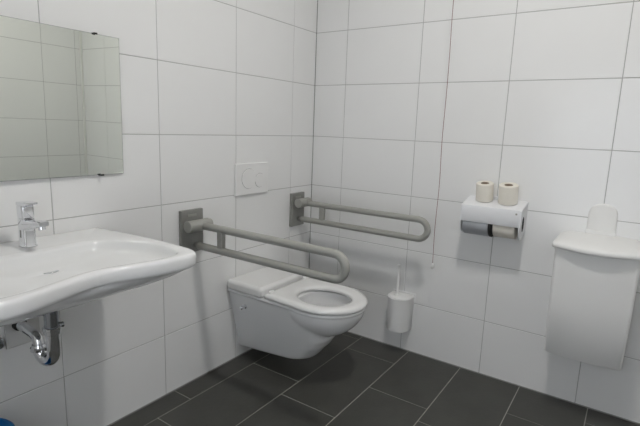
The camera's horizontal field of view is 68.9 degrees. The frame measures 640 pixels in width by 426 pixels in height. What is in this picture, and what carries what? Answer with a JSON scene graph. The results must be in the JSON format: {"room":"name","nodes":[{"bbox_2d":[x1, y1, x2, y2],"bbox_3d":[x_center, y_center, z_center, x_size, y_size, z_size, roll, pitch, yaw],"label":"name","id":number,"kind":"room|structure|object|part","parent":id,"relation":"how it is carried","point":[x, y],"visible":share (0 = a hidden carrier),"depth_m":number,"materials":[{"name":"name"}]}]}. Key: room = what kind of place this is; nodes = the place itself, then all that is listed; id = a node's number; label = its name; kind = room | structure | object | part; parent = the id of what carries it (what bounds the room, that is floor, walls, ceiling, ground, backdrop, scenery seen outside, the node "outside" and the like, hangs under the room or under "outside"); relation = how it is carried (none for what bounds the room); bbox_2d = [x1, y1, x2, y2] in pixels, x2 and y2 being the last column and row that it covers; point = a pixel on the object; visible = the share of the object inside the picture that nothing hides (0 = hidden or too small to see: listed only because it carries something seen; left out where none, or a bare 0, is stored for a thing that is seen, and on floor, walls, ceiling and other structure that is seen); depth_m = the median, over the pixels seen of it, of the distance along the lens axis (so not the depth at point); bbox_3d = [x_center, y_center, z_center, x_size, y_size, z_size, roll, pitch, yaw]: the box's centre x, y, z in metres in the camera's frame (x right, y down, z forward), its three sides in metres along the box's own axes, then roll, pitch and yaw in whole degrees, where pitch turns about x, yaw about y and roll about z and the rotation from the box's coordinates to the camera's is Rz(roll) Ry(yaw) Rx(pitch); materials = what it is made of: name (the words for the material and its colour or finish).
{"room":"public restroom","nodes":[
{"label":"public restroom","id":0,"kind":"room"},
{"bbox_2d":[0,0,316,425],"bbox_3d":[-0.848,-0.548,1.692,0.060,2.900,2.800,9,12,33],"label":"wall","id":1,"kind":"structure","parent":0,"point":[209,87],"depth_m":2.04,"materials":[{"name":"white tile"}]},
{"bbox_2d":[0,337,3,348],"bbox_3d":[-1.054,0.432,1.530,0.034,0.042,0.042,9,12,33],"label":"angle valve","id":2,"kind":"object","parent":1,"relation":"attached to","point":[1,339],"visible":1,"depth_m":1.53,"materials":[{"name":"silver metal"}]},
{"bbox_2d":[4,317,39,349],"bbox_3d":[-1.019,0.386,1.596,0.006,0.134,0.110,9,12,33],"label":"wall plate","id":3,"kind":"object","parent":1,"relation":"attached to","point":[13,338],"visible":0.34,"depth_m":1.58,"materials":[{"name":"white plastic"}]},
{"bbox_2d":[0,15,123,181],"bbox_3d":[-0.986,-0.352,1.459,0.023,0.510,0.800,9,12,33],"label":"mirror","id":4,"kind":"object","parent":1,"relation":"attached to","point":[60,89],"visible":1,"depth_m":1.58,"materials":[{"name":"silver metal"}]},
{"bbox_2d":[0,228,195,326],"bbox_3d":[-0.788,0.191,1.396,0.554,0.126,0.668,9,12,33],"label":"washbasin","id":5,"kind":"object","parent":1,"relation":"attached to","point":[66,270],"visible":0.99,"depth_m":1.39,"materials":[{"name":"white ceramic"}]},
{"bbox_2d":[16,201,48,247],"bbox_3d":[-0.893,0.039,1.453,0.138,0.146,0.043,9,12,33],"label":"tap","id":6,"kind":"object","parent":5,"relation":"on","point":[27,224],"visible":1,"depth_m":1.46,"materials":[{"name":"silver metal"}]},
{"bbox_3d":[-0.929,-0.006,1.471,0.044,0.039,0.039,9,12,33],"label":"lever","id":7,"kind":"part","parent":6,"relation":"part of","materials":[{"name":"silver metal"}]},
{"bbox_3d":[-0.913,-0.029,1.456,0.072,0.016,0.038,9,12,33],"label":"lever blade","id":8,"kind":"part","parent":6,"relation":"part of","materials":[{"name":"silver metal"}]},
{"bbox_3d":[-0.878,0.041,1.443,0.102,0.043,0.038,9,12,33],"label":"spout","id":9,"kind":"part","parent":6,"relation":"part of","materials":[{"name":"silver metal"}]},
{"bbox_2d":[11,311,63,365],"bbox_3d":[-0.922,0.358,1.520,0.241,0.256,0.074,9,12,33],"label":"siphon","id":10,"kind":"object","parent":5,"relation":"attached to","point":[47,353],"visible":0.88,"depth_m":1.48,"materials":[{"name":"silver metal"}]},
{"bbox_2d":[107,348,251,425],"bbox_3d":[-0.874,0.879,1.936,0.008,0.006,2.800,9,12,33],"label":"trim","id":11,"kind":"structure","parent":1,"relation":"attached to","point":[251,348],"depth_m":2.20,"materials":[{"name":"grey plastic"}]},
{"bbox_2d":[234,162,267,195],"bbox_3d":[-0.356,-0.181,2.447,0.015,0.164,0.249,9,12,33],"label":"flush plate","id":12,"kind":"object","parent":1,"relation":"attached to","point":[249,178],"visible":1,"depth_m":2.43,"materials":[{"name":"white plastic"}]},
{"bbox_2d":[179,208,349,283],"bbox_3d":[-0.249,0.136,1.923,0.850,0.200,0.137,9,12,33],"label":"grab rail","id":13,"kind":"object","parent":1,"relation":"attached to","point":[192,223],"visible":0.98,"depth_m":1.96,"materials":[{"name":"grey"}]},
{"bbox_3d":[-0.593,0.082,2.150,0.020,0.200,0.126,9,12,33],"label":"wall plate","id":14,"kind":"part","parent":13,"relation":"part of","materials":[{"name":"grey"}]},
{"bbox_2d":[227,267,367,358],"bbox_3d":[-0.095,0.561,2.392,0.700,0.409,0.386,9,12,33],"label":"toilet","id":15,"kind":"object","parent":1,"relation":"attached to","point":[276,312],"visible":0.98,"depth_m":2.32,"materials":[{"name":"white ceramic"}]},
{"bbox_3d":[0.012,0.411,2.294,0.455,0.028,0.386,9,12,33],"label":"seat","id":16,"kind":"part","parent":15,"relation":"part of","materials":[{"name":"white plastic"}]},
{"bbox_2d":[309,0,317,264],"bbox_3d":[-0.032,-0.725,2.817,0.007,2.900,0.007,9,12,33],"label":"trim","id":17,"kind":"structure","parent":1,"relation":"attached to","point":[317,0],"depth_m":2.84,"materials":[{"name":"grey plastic"}]},
{"bbox_2d":[289,192,430,241],"bbox_3d":[0.203,0.030,2.576,0.850,0.200,0.122,9,12,33],"label":"grab rail","id":18,"kind":"object","parent":1,"relation":"attached to","point":[298,202],"visible":1,"depth_m":2.60,"materials":[{"name":"grey"}]},
{"bbox_3d":[-0.139,-0.024,2.805,0.020,0.200,0.122,9,12,33],"label":"wall plate","id":19,"kind":"part","parent":18,"relation":"part of","materials":[{"name":"grey"}]},
{"bbox_2d":[110,332,639,425],"bbox_3d":[0.114,1.077,1.283,2.520,0.080,2.920,9,12,33],"label":"floor","id":20,"kind":"structure","parent":0,"point":[355,380],"depth_m":2.20,"materials":[{"name":"tile"}]},
{"bbox_2d":[0,418,14,425],"bbox_3d":[-1.045,0.821,1.395,0.253,0.300,0.261,9,12,33],"label":"bucket","id":21,"kind":"object","parent":20,"relation":"on","point":[3,422],"visible":1,"depth_m":1.48,"materials":[{"name":"blue plastic"}]},
{"bbox_2d":[309,0,639,422],"bbox_3d":[0.974,-0.572,2.180,2.400,2.900,0.060,9,12,33],"label":"wall","id":22,"kind":"structure","parent":0,"point":[543,96],"depth_m":2.33,"materials":[{"name":"white tile"}]},
{"bbox_2d":[387,264,414,332],"bbox_3d":[0.444,0.471,2.602,0.138,0.379,0.120,9,12,33],"label":"toilet brush","id":23,"kind":"object","parent":22,"relation":"attached to","point":[400,303],"visible":1,"depth_m":2.58,"materials":[{"name":"white plastic"}]},
{"bbox_3d":[0.434,0.372,2.591,0.040,0.180,0.040,9,12,33],"label":"brush handle","id":24,"kind":"part","parent":23,"relation":"part of","materials":[{"name":"white plastic"}]},
{"bbox_3d":[0.442,0.463,2.602,0.124,0.006,0.108,9,12,33],"label":"lid","id":25,"kind":"part","parent":23,"relation":"part of","materials":[{"name":"white plastic"}]},
{"bbox_3d":[0.476,0.463,2.649,0.137,0.040,0.006,9,12,33],"label":"plate","id":26,"kind":"part","parent":23,"relation":"part of","materials":[{"name":"white plastic"}]},
{"bbox_2d":[459,195,527,239],"bbox_3d":[0.834,0.020,2.250,0.278,0.190,0.136,9,12,33],"label":"paper holder","id":27,"kind":"object","parent":22,"relation":"attached to","point":[476,217],"visible":0.94,"depth_m":2.21,"materials":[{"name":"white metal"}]},
{"bbox_3d":[0.723,0.006,2.325,0.007,0.174,0.136,9,12,33],"label":"plate","id":28,"kind":"part","parent":27,"relation":"part of","materials":[{"name":"white metal"}]},
{"bbox_2d":[476,181,493,201],"bbox_3d":[0.799,-0.104,2.263,0.080,0.101,0.096,9,12,33],"label":"toilet roll","id":29,"kind":"object","parent":27,"relation":"on","point":[484,189],"visible":1,"depth_m":2.23,"materials":[{"name":"beige paper"}]},
{"bbox_2d":[492,225,517,238],"bbox_3d":[0.884,0.065,2.218,0.098,0.108,0.108,9,12,33],"label":"toilet roll","id":30,"kind":"object","parent":27,"relation":"in","point":[497,230],"visible":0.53,"depth_m":2.18,"materials":[{"name":"beige paper"}]},
{"bbox_2d":[498,182,518,205],"bbox_3d":[0.887,-0.090,2.199,0.086,0.105,0.102,9,12,33],"label":"toilet roll","id":31,"kind":"object","parent":27,"relation":"on","point":[508,191],"visible":1,"depth_m":2.17,"materials":[{"name":"beige paper"}]},
{"bbox_3d":[0.945,0.041,2.176,0.007,0.174,0.136,9,12,33],"label":"plate","id":32,"kind":"part","parent":27,"relation":"part of","materials":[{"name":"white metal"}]},
{"bbox_2d":[347,331,639,424],"bbox_3d":[0.906,0.855,2.416,2.400,0.006,0.008,9,12,33],"label":"trim","id":33,"kind":"structure","parent":22,"relation":"attached to","point":[347,331],"depth_m":2.38,"materials":[{"name":"grey plastic"}]},
{"bbox_2d":[544,204,639,369],"bbox_3d":[1.167,0.302,1.996,0.336,0.662,0.248,9,12,33],"label":"waste bin","id":34,"kind":"object","parent":22,"relation":"attached to","point":[596,271],"visible":1,"depth_m":1.95,"materials":[{"name":"white plastic"}]},
{"bbox_3d":[1.173,0.135,1.964,0.336,0.050,0.247,9,12,33],"label":"lid","id":35,"kind":"part","parent":34,"relation":"part of","materials":[{"name":"white plastic"}]},
{"bbox_3d":[0.219,-1.853,0.747,2.520,0.080,2.920,9,12,33],"label":"ceiling","id":36,"kind":"structure","parent":0,"visible":0},
{"bbox_2d":[431,0,453,268],"bbox_3d":[0.621,-0.868,2.203,0.070,2.352,0.070,9,12,33],"label":"pull cord","id":37,"kind":"object","parent":36,"relation":"hanging from","point":[432,264],"visible":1,"depth_m":2.29,"materials":[{"name":"grey fabric"}]}
]}

